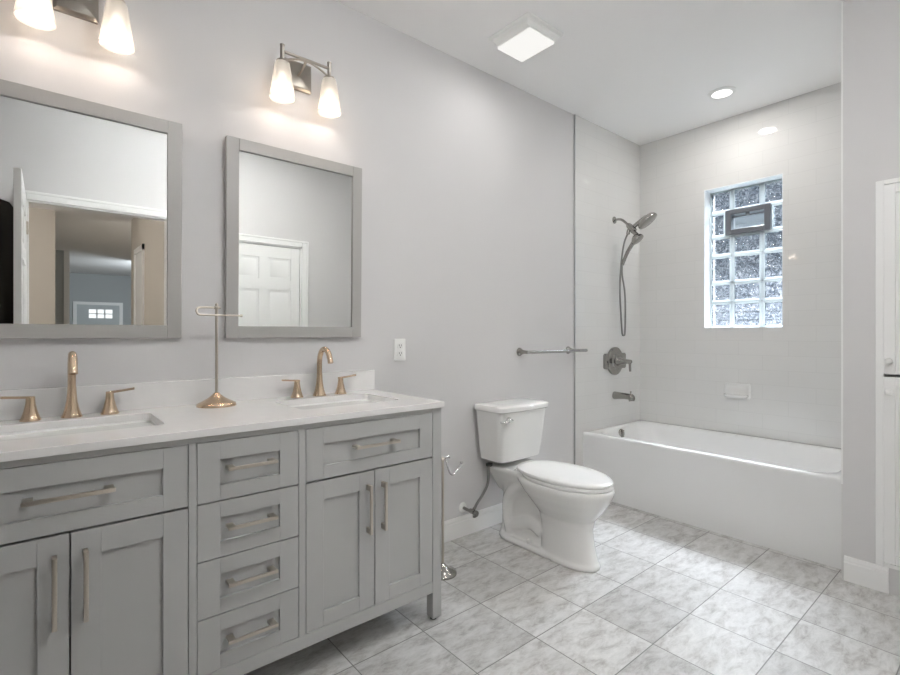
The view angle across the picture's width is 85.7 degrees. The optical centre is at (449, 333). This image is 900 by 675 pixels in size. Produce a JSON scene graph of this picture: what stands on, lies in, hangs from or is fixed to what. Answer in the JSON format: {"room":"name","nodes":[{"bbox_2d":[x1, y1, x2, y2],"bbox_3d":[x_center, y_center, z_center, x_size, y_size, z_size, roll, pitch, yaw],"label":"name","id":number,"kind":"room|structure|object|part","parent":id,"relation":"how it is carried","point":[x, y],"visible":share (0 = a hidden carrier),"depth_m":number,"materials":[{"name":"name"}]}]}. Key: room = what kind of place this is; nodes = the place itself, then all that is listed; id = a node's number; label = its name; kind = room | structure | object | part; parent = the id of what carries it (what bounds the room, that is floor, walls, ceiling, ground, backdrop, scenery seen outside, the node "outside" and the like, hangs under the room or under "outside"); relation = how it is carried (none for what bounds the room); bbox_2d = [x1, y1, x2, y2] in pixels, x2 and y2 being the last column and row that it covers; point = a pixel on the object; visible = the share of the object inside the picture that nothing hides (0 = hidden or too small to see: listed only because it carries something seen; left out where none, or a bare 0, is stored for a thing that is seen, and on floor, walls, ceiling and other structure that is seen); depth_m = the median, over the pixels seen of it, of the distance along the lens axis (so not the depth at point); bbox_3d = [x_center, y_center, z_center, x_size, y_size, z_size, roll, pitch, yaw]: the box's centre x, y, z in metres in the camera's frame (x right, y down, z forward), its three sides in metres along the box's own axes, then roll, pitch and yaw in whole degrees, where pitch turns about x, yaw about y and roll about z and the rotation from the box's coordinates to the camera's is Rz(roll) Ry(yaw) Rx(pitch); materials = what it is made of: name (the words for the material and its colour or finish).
{"room":"bathroom","nodes":[
{"label":"bathroom","id":0,"kind":"room"},
{"bbox_2d":[0,0,639,520],"bbox_3d":[-0.161,-0.207,2.675,4.983,2.745,0.109,0,0,-40],"label":"wall","id":1,"kind":"structure","parent":0,"point":[468,173],"depth_m":2.56,"materials":[{"name":"white paint"}]},
{"bbox_2d":[13,0,134,54],"bbox_3d":[-1.239,-1.100,1.612,0.315,0.230,0.156,0,0,-40],"label":"vanity light","id":2,"kind":"object","parent":1,"relation":"attached to","point":[115,35],"visible":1,"depth_m":1.63,"materials":[{"name":"white glass"}]},
{"bbox_3d":[-1.303,-1.060,1.524,0.103,0.149,0.103,0,0,-40],"label":"lamp shade","id":3,"kind":"part","parent":2,"relation":"part of","materials":[{"name":"white glass"}]},
{"bbox_3d":[-1.141,-1.060,1.660,0.103,0.149,0.103,0,0,-40],"label":"lamp shade","id":4,"kind":"part","parent":2,"relation":"part of","materials":[{"name":"white glass"}]},
{"bbox_2d":[0,79,181,338],"bbox_3d":[-1.267,-0.393,1.664,0.614,0.816,0.025,0,1,-40],"label":"wall mirror","id":5,"kind":"object","parent":1,"relation":"attached to","point":[91,192],"visible":1,"depth_m":1.67,"materials":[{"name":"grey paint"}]},
{"bbox_2d":[0,370,374,420],"bbox_3d":[-0.966,0.227,1.929,1.526,0.097,0.020,0,0,-40],"label":"backsplash","id":6,"kind":"structure","parent":1,"relation":"attached to","point":[50,401],"depth_m":1.85,"materials":[{"name":"stone"}]},
{"bbox_2d":[224,135,361,337],"bbox_3d":[-0.672,-0.393,2.161,0.616,0.816,0.025,0,1,-40],"label":"wall mirror","id":7,"kind":"object","parent":1,"relation":"attached to","point":[293,220],"visible":1,"depth_m":2.13,"materials":[{"name":"grey mirror"}]},
{"bbox_2d":[269,43,340,117],"bbox_3d":[-0.637,-1.100,2.116,0.315,0.230,0.156,0,0,-40],"label":"vanity light","id":8,"kind":"object","parent":1,"relation":"attached to","point":[289,75],"visible":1,"depth_m":2.12,"materials":[{"name":"white glass"}]},
{"bbox_2d":[276,43,287,60],"bbox_3d":[-0.701,-1.173,2.027,0.052,0.078,0.052,0,0,-40],"label":"socket","id":9,"kind":"object","parent":8,"relation":"attached to","point":[282,46],"depth_m":2.02,"materials":[{"name":"silver metal"}]},
{"bbox_3d":[-0.701,-1.060,2.027,0.103,0.149,0.103,0,0,-40],"label":"lamp shade","id":10,"kind":"part","parent":8,"relation":"part of","materials":[{"name":"white glass"}]},
{"bbox_3d":[-0.645,-1.167,2.126,0.212,0.045,0.094,0,0,-40],"label":"arm","id":11,"kind":"part","parent":8,"relation":"part of","materials":[{"name":"silver metal"}]},
{"bbox_2d":[323,61,334,78],"bbox_3d":[-0.538,-1.173,2.163,0.052,0.078,0.052,0,0,-40],"label":"socket","id":12,"kind":"object","parent":8,"relation":"attached to","point":[327,75],"depth_m":2.15,"materials":[{"name":"silver metal"}]},
{"bbox_3d":[-0.538,-1.060,2.163,0.103,0.149,0.103,0,0,-40],"label":"lamp shade","id":13,"kind":"part","parent":8,"relation":"part of","materials":[{"name":"white glass"}]},
{"bbox_2d":[394,339,405,360],"bbox_3d":[-0.261,0.082,2.526,0.070,0.115,0.008,0,0,-40],"label":"wall outlet","id":14,"kind":"object","parent":1,"relation":"attached to","point":[399,344],"visible":1,"depth_m":2.52,"materials":[{"name":"white plastic"}]},
{"bbox_2d":[444,503,502,542],"bbox_3d":[-0.533,1.108,2.295,3.725,0.114,0.015,0,0,-40],"label":"baseboard","id":15,"kind":"structure","parent":1,"relation":"attached to","point":[463,525],"depth_m":2.83,"materials":[{"name":"white paint"}]},
{"bbox_2d":[459,462,492,517],"bbox_3d":[0.152,0.889,2.791,0.156,0.292,0.132,0,0,-40],"label":"supplies","id":16,"kind":"object","parent":1,"relation":"attached to","point":[462,507],"visible":1,"depth_m":2.78,"materials":[{"name":"grey plastic"}]},
{"bbox_2d":[517,346,587,355],"bbox_3d":[0.695,0.115,3.262,0.640,0.054,0.105,0,0,-40],"label":"towel bar","id":17,"kind":"object","parent":1,"relation":"attached to","point":[568,350],"visible":1,"depth_m":3.16,"materials":[{"name":"grey metal"}]},
{"bbox_3d":[0.480,0.115,3.083,0.054,0.054,0.105,0,0,-40],"label":"post","id":18,"kind":"part","parent":17,"relation":"part of","materials":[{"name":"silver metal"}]},
{"bbox_2d":[574,114,575,464],"bbox_3d":[0.899,-0.207,3.493,0.009,2.745,0.012,0,0,-40],"label":"trim","id":19,"kind":"structure","parent":1,"relation":"attached to","point":[574,114],"depth_m":3.49,"materials":[{"name":"silver metal"}]},
{"bbox_2d":[603,347,631,374],"bbox_3d":[1.340,0.212,3.762,0.310,0.220,0.146,0,0,-40],"label":"shower valve","id":20,"kind":"object","parent":1,"relation":"attached to","point":[615,360],"visible":1,"depth_m":3.76,"materials":[{"name":"grey metal"}]},
{"bbox_3d":[1.348,0.230,3.752,0.080,0.116,0.120,0,0,-40],"label":"lever","id":21,"kind":"part","parent":20,"relation":"part of","materials":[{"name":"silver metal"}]},
{"bbox_2d":[612,391,634,400],"bbox_3d":[1.346,0.478,3.754,0.062,0.080,0.165,0,0,-40],"label":"tub spout","id":22,"kind":"object","parent":1,"relation":"attached to","point":[615,395],"visible":1,"depth_m":3.74,"materials":[{"name":"grey metal"}]},
{"bbox_2d":[612,212,656,335],"bbox_3d":[1.403,-0.453,3.687,0.155,0.942,0.342,0,0,-40],"label":"shower","id":23,"kind":"object","parent":1,"relation":"attached to","point":[643,222],"visible":1,"depth_m":3.72,"materials":[{"name":"grey metal"}]},
{"bbox_3d":[1.335,-0.874,3.767,0.056,0.101,0.132,0,0,-40],"label":"shower arm","id":24,"kind":"part","parent":23,"relation":"part of","materials":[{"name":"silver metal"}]},
{"bbox_2d":[244,502,899,674],"bbox_3d":[0.654,1.205,1.700,4.983,0.080,2.650,0,0,-40],"label":"floor","id":25,"kind":"structure","parent":0,"point":[666,596],"depth_m":1.99,"materials":[{"name":"tile"}]},
{"bbox_2d":[0,407,440,674],"bbox_3d":[-0.778,0.732,1.706,1.505,0.866,0.580,0,0,-40],"label":"bathroom vanity","id":26,"kind":"object","parent":25,"relation":"on","point":[241,553],"visible":1,"depth_m":1.45,"materials":[{"name":"grey paint"}]},
{"bbox_3d":[-1.065,0.751,1.143,0.264,0.498,0.020,0,0,-40],"label":"door","id":27,"kind":"part","parent":26,"relation":"part of","materials":[{"name":"grey paint"}]},
{"bbox_3d":[-0.970,0.635,1.189,0.011,0.178,0.032,0,0,-40],"label":"handle","id":28,"kind":"part","parent":26,"relation":"part of","materials":[{"name":"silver metal"}]},
{"bbox_3d":[-0.949,0.403,1.212,0.185,0.011,0.042,0,0,-40],"label":"handle","id":29,"kind":"part","parent":26,"relation":"part of","materials":[{"name":"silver metal"}]},
{"bbox_3d":[-0.922,0.635,1.228,0.011,0.178,0.032,0,0,-40],"label":"handle","id":30,"kind":"part","parent":26,"relation":"part of","materials":[{"name":"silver metal"}]},
{"bbox_3d":[-0.963,0.407,1.228,0.532,0.176,0.020,0,0,-40],"label":"drawer","id":31,"kind":"part","parent":26,"relation":"part of","materials":[{"name":"grey paint"}]},
{"bbox_3d":[-0.860,0.751,1.315,0.264,0.498,0.020,0,0,-40],"label":"door","id":32,"kind":"part","parent":26,"relation":"part of","materials":[{"name":"grey paint"}]},
{"bbox_2d":[0,390,443,461],"bbox_3d":[-0.790,0.287,1.714,1.521,0.022,0.574,0,0,-40],"label":"countertop","id":33,"kind":"structure","parent":26,"relation":"on","point":[173,423],"depth_m":1.58,"materials":[{"name":"stone"}]},
{"bbox_2d":[0,351,134,421],"bbox_3d":[-1.228,0.166,1.577,0.348,0.221,0.150,0,0,-40],"label":"widespread faucet","id":34,"kind":"object","parent":33,"relation":"on","point":[30,413],"visible":1,"depth_m":1.60,"materials":[{"name":"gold metal"}]},
{"bbox_3d":[-1.358,0.199,1.524,0.019,0.013,0.083,0,0,44],"label":"lever","id":35,"kind":"part","parent":34,"relation":"part of","materials":[{"name":"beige metal"}]},
{"bbox_3d":[-1.337,0.237,1.546,0.055,0.077,0.055,0,0,-40],"label":"handle","id":36,"kind":"part","parent":34,"relation":"part of","materials":[{"name":"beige metal"}]},
{"bbox_3d":[-1.228,0.166,1.577,0.058,0.221,0.150,0,0,-40],"label":"spout","id":37,"kind":"part","parent":34,"relation":"part of","materials":[{"name":"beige metal"}]},
{"bbox_3d":[-1.178,0.237,1.679,0.055,0.077,0.055,0,0,-40],"label":"handle","id":38,"kind":"part","parent":34,"relation":"part of","materials":[{"name":"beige metal"}]},
{"bbox_3d":[-1.152,0.197,1.695,0.083,0.018,0.019,0,0,-34],"label":"lever","id":39,"kind":"part","parent":34,"relation":"part of","materials":[{"name":"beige metal"}]},
{"bbox_2d":[0,419,156,440],"bbox_3d":[-1.128,0.369,1.458,0.470,0.140,0.330,0,0,-40],"label":"undermount sink","id":40,"kind":"object","parent":33,"relation":"in","point":[8,436],"visible":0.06,"depth_m":1.54,"materials":[{"name":"white ceramic"}]},
{"bbox_2d":[195,303,242,407],"bbox_3d":[-0.900,0.079,1.866,0.140,0.395,0.145,0,0,17],"label":"towel stand","id":41,"kind":"object","parent":33,"relation":"on","point":[216,400],"visible":1,"depth_m":1.85,"materials":[{"name":"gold metal"}]},
{"bbox_3d":[-0.888,-0.086,1.863,0.167,0.038,0.030,0,0,-40],"label":"arm","id":42,"kind":"part","parent":41,"relation":"part of","materials":[{"name":"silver metal"}]},
{"bbox_2d":[282,347,355,397],"bbox_3d":[-0.555,0.166,2.139,0.348,0.221,0.150,0,0,-40],"label":"widespread faucet","id":43,"kind":"object","parent":33,"relation":"on","point":[319,388],"visible":1,"depth_m":2.16,"materials":[{"name":"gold metal"}]},
{"bbox_3d":[-0.665,0.237,2.108,0.055,0.077,0.055,0,0,-40],"label":"handle","id":44,"kind":"part","parent":43,"relation":"part of","materials":[{"name":"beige metal"}]},
{"bbox_3d":[-0.555,0.166,2.139,0.058,0.221,0.150,0,0,-40],"label":"spout","id":45,"kind":"part","parent":43,"relation":"part of","materials":[{"name":"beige metal"}]},
{"bbox_3d":[-0.505,0.237,2.241,0.055,0.077,0.055,0,0,-40],"label":"handle","id":46,"kind":"part","parent":43,"relation":"part of","materials":[{"name":"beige metal"}]},
{"bbox_3d":[-0.479,0.197,2.257,0.083,0.018,0.019,0,0,-34],"label":"lever","id":47,"kind":"part","parent":43,"relation":"part of","materials":[{"name":"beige metal"}]},
{"bbox_2d":[288,398,383,409],"bbox_3d":[-0.464,0.369,2.013,0.470,0.140,0.330,0,0,-40],"label":"undermount sink","id":48,"kind":"object","parent":33,"relation":"in","point":[361,400],"visible":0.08,"depth_m":2.12,"materials":[{"name":"white ceramic"}]},
{"bbox_3d":[-0.623,0.407,1.512,0.303,0.177,0.020,0,0,-40],"label":"drawer","id":49,"kind":"part","parent":26,"relation":"part of","materials":[{"name":"grey paint"}]},
{"bbox_3d":[-0.623,0.583,1.512,0.303,0.165,0.020,0,0,-40],"label":"drawer","id":50,"kind":"part","parent":26,"relation":"part of","materials":[{"name":"grey paint"}]},
{"bbox_3d":[-0.623,0.751,1.512,0.303,0.165,0.020,0,0,-40],"label":"drawer","id":51,"kind":"part","parent":26,"relation":"part of","materials":[{"name":"grey paint"}]},
{"bbox_3d":[-0.623,0.919,1.512,0.303,0.162,0.020,0,0,-40],"label":"drawer","id":52,"kind":"part","parent":26,"relation":"part of","materials":[{"name":"grey paint"}]},
{"bbox_3d":[-0.610,0.401,1.496,0.148,0.011,0.042,0,0,-40],"label":"handle","id":53,"kind":"part","parent":26,"relation":"part of","materials":[{"name":"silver metal"}]},
{"bbox_3d":[-0.610,0.578,1.496,0.148,0.011,0.042,0,0,-40],"label":"handle","id":54,"kind":"part","parent":26,"relation":"part of","materials":[{"name":"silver metal"}]},
{"bbox_3d":[-0.610,0.747,1.496,0.148,0.011,0.042,0,0,-40],"label":"handle","id":55,"kind":"part","parent":26,"relation":"part of","materials":[{"name":"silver metal"}]},
{"bbox_3d":[-0.610,0.916,1.496,0.148,0.011,0.042,0,0,-40],"label":"handle","id":56,"kind":"part","parent":26,"relation":"part of","materials":[{"name":"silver metal"}]},
{"bbox_3d":[-0.386,0.751,1.711,0.262,0.498,0.020,0,0,-40],"label":"door","id":57,"kind":"part","parent":26,"relation":"part of","materials":[{"name":"grey paint"}]},
{"bbox_3d":[-0.282,0.407,1.797,0.532,0.176,0.020,0,0,-40],"label":"drawer","id":58,"kind":"part","parent":26,"relation":"part of","materials":[{"name":"grey paint"}]},
{"bbox_3d":[-0.291,0.635,1.756,0.011,0.178,0.032,0,0,-40],"label":"handle","id":59,"kind":"part","parent":26,"relation":"part of","materials":[{"name":"silver metal"}]},
{"bbox_3d":[-0.269,0.403,1.781,0.185,0.011,0.042,0,0,-40],"label":"handle","id":60,"kind":"part","parent":26,"relation":"part of","materials":[{"name":"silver metal"}]},
{"bbox_3d":[-0.243,0.635,1.796,0.011,0.178,0.032,0,0,-40],"label":"handle","id":61,"kind":"part","parent":26,"relation":"part of","materials":[{"name":"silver metal"}]},
{"bbox_3d":[-0.180,0.751,1.883,0.266,0.498,0.020,0,0,-40],"label":"door","id":62,"kind":"part","parent":26,"relation":"part of","materials":[{"name":"grey paint"}]},
{"bbox_3d":[-0.066,0.727,1.992,0.044,0.856,0.042,0,0,-40],"label":"leg","id":63,"kind":"part","parent":26,"relation":"part of","materials":[{"name":"grey paint"}]},
{"bbox_2d":[441,456,462,580],"bbox_3d":[-0.028,0.881,2.376,0.136,0.567,0.171,0,0,24],"label":"toilet paper stand","id":64,"kind":"object","parent":25,"relation":"on","point":[447,572],"visible":0.91,"depth_m":2.35,"materials":[{"name":"silver metal"}]},
{"bbox_3d":[0.016,0.647,2.392,0.119,0.098,0.024,0,0,-40],"label":"arm","id":65,"kind":"part","parent":64,"relation":"part of","materials":[{"name":"silver metal"}]},
{"bbox_2d":[474,398,614,572],"bbox_3d":[0.543,0.784,2.672,0.441,0.762,0.788,0,0,-40],"label":"toilet","id":66,"kind":"object","parent":25,"relation":"on","point":[551,509],"visible":1,"depth_m":2.62,"materials":[{"name":"white ceramic"}]},
{"bbox_3d":[0.315,0.481,2.678,0.097,0.034,0.038,0,0,-40],"label":"flush lever","id":67,"kind":"part","parent":66,"relation":"part of","materials":[{"name":"silver metal"}]},
{"bbox_3d":[0.371,0.589,2.886,0.408,0.292,0.226,0,0,-40],"label":"tank","id":68,"kind":"part","parent":66,"relation":"part of","materials":[{"name":"white ceramic"}]},
{"bbox_3d":[0.373,0.423,2.883,0.432,0.040,0.246,0,0,-40],"label":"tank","id":69,"kind":"part","parent":66,"relation":"part of","materials":[{"name":"white ceramic"}]},
{"bbox_3d":[0.534,0.963,2.654,0.356,0.405,0.772,0,0,-40],"label":"bowl","id":70,"kind":"part","parent":66,"relation":"part of","materials":[{"name":"white ceramic"}]},
{"bbox_3d":[0.602,0.739,2.574,0.344,0.026,0.551,0,0,-40],"label":"seat","id":71,"kind":"part","parent":66,"relation":"part of","materials":[{"name":"white plastic"}]},
{"bbox_3d":[0.613,0.763,2.560,0.342,0.018,0.512,0,0,-40],"label":"seat","id":72,"kind":"part","parent":66,"relation":"part of","materials":[{"name":"white plastic"}]},
{"bbox_2d":[583,420,840,568],"bbox_3d":[1.770,0.941,3.225,0.813,0.449,1.522,0,0,-40],"label":"bathtub","id":73,"kind":"object","parent":25,"relation":"on","point":[784,496],"visible":0.82,"depth_m":2.94,"materials":[{"name":"white ceramic"}]},
{"bbox_3d":[1.318,0.761,3.710,0.068,0.068,0.029,0,0,-40],"label":"overflow plate","id":74,"kind":"part","parent":73,"relation":"part of","materials":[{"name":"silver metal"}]},
{"bbox_2d":[583,420,840,483],"bbox_3d":[1.770,0.894,3.225,0.813,0.357,1.522,0,0,-40],"label":"basin","id":75,"kind":"object","parent":73,"relation":"in","point":[639,451],"depth_m":3.20,"materials":[{"name":"white ceramic"}]},
{"bbox_2d":[336,0,846,145],"bbox_3d":[0.654,-1.630,1.700,4.983,0.100,2.650,0,0,-40],"label":"ceiling","id":76,"kind":"structure","parent":0,"point":[643,72],"depth_m":2.68,"materials":[{"name":"white paint"}]},
{"bbox_2d":[488,12,563,61],"bbox_3d":[0.402,-1.552,2.573,0.286,0.057,0.286,0,0,-40],"label":"fan","id":77,"kind":"object","parent":76,"relation":"attached to","point":[528,35],"visible":1,"depth_m":2.52,"materials":[{"name":"white plastic"}]},
{"bbox_2d":[498,27,553,61],"bbox_3d":[0.402,-1.528,2.573,0.196,0.011,0.228,0,0,-40],"label":"diffuser","id":78,"kind":"object","parent":77,"relation":"attached to","point":[522,43],"depth_m":2.54,"materials":[{"name":"white plastic"}]},
{"bbox_2d":[708,86,735,98],"bbox_3d":[1.779,-1.574,3.174,0.164,0.012,0.164,0,0,-40],"label":"recessed light","id":79,"kind":"object","parent":76,"relation":"in","point":[722,92],"visible":1,"depth_m":3.16,"materials":[{"name":"white plastic"}]},
{"bbox_2d":[640,82,840,447],"bbox_3d":[2.188,-0.207,3.515,0.200,2.745,1.632,0,0,-40],"label":"wall","id":80,"kind":"structure","parent":0,"point":[793,371],"depth_m":3.42,"materials":[{"name":"tile"}]},
{"bbox_2d":[724,382,750,398],"bbox_3d":[2.049,0.408,3.475,0.064,0.112,0.172,0,0,-40],"label":"soap dish","id":81,"kind":"object","parent":80,"relation":"attached to","point":[732,390],"visible":1,"depth_m":3.48,"materials":[{"name":"white ceramic"}]},
{"bbox_2d":[724,394,748,397],"bbox_3d":[2.048,0.444,3.474,0.060,0.018,0.156,0,0,-40],"label":"tray","id":82,"kind":"object","parent":81,"relation":"on","point":[726,395],"depth_m":3.46,"materials":[{"name":"white ceramic"}]},
{"bbox_2d":[704,173,782,327],"bbox_3d":[2.155,-0.566,3.532,0.174,1.043,0.512,0,0,-40],"label":"window","id":83,"kind":"structure","parent":80,"relation":"in","point":[768,208],"depth_m":3.56,"materials":[{"name":"white"}]},
{"bbox_2d":[725,203,771,235],"bbox_3d":[2.193,-0.832,3.554,0.087,0.187,0.297,0,0,-40],"label":"vent","id":84,"kind":"object","parent":83,"relation":"attached to","point":[732,213],"depth_m":3.53,"materials":[{"name":"grey plastic"}]},
{"bbox_2d":[841,484,842,577],"bbox_3d":[2.222,-0.207,2.606,0.914,2.745,0.006,0,0,-40],"label":"wall","id":85,"kind":"structure","parent":0,"point":[841,484],"depth_m":2.31,"materials":[{"name":"paint"}]},
{"bbox_2d":[841,2,842,483],"bbox_3d":[1.869,-0.432,2.312,0.005,2.295,0.007,0,0,-40],"label":"trim","id":86,"kind":"structure","parent":85,"relation":"attached to","point":[841,2],"depth_m":2.31,"materials":[{"name":"white paint"}]},
{"bbox_2d":[843,0,899,595],"bbox_3d":[2.607,-0.207,2.297,1.118,2.745,0.962,0,0,-40],"label":"wall","id":87,"kind":"structure","parent":0,"point":[871,28],"depth_m":2.26,"materials":[{"name":"white paint"}]},
{"bbox_2d":[844,555,888,593],"bbox_3d":[1.919,1.108,2.238,0.015,0.114,0.158,0,0,-40],"label":"baseboard","id":88,"kind":"structure","parent":87,"relation":"attached to","point":[870,575],"depth_m":2.23,"materials":[{"name":"white paint"}]},
{"bbox_2d":[876,177,899,570],"bbox_3d":[2.168,0.177,1.986,0.145,1.740,0.636,0,0,-40],"label":"door","id":89,"kind":"structure","parent":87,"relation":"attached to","point":[887,191],"depth_m":2.17,"materials":[{"name":"white paint"}]},
{"bbox_3d":[1.951,0.260,2.156,0.030,0.028,0.028,0,0,-40],"label":"knob","id":90,"kind":"part","parent":89,"relation":"part of","materials":[{"name":"white plastic"}]},
{"bbox_3d":[1.951,0.120,2.156,0.030,0.028,0.028,0,0,-40],"label":"knob","id":91,"kind":"part","parent":89,"relation":"part of","materials":[{"name":"white plastic"}]},
{"bbox_3d":[2.143,0.610,1.965,0.018,0.834,0.579,0,0,-40],"label":"door","id":92,"kind":"part","parent":89,"relation":"part of","materials":[{"name":"white paint"}]},
{"bbox_3d":[2.143,-0.244,1.965,0.018,0.849,0.579,0,0,-40],"label":"door","id":93,"kind":"part","parent":89,"relation":"part of","materials":[{"name":"white paint"}]},
{"bbox_3d":[5.887,1.515,7.017,9.967,0.100,13.000,0,0,-40],"label":"yard","id":94,"kind":"structure","parent":0,"visible":0},
{"bbox_2d":[715,182,781,327],"bbox_3d":[5.097,-1.655,6.357,0.025,6.240,11.000,0,0,-40],"label":"wall","id":95,"kind":"structure","parent":94,"relation":"on","point":[757,219],"depth_m":7.17,"materials":[{"name":"clear glass"}]}
]}

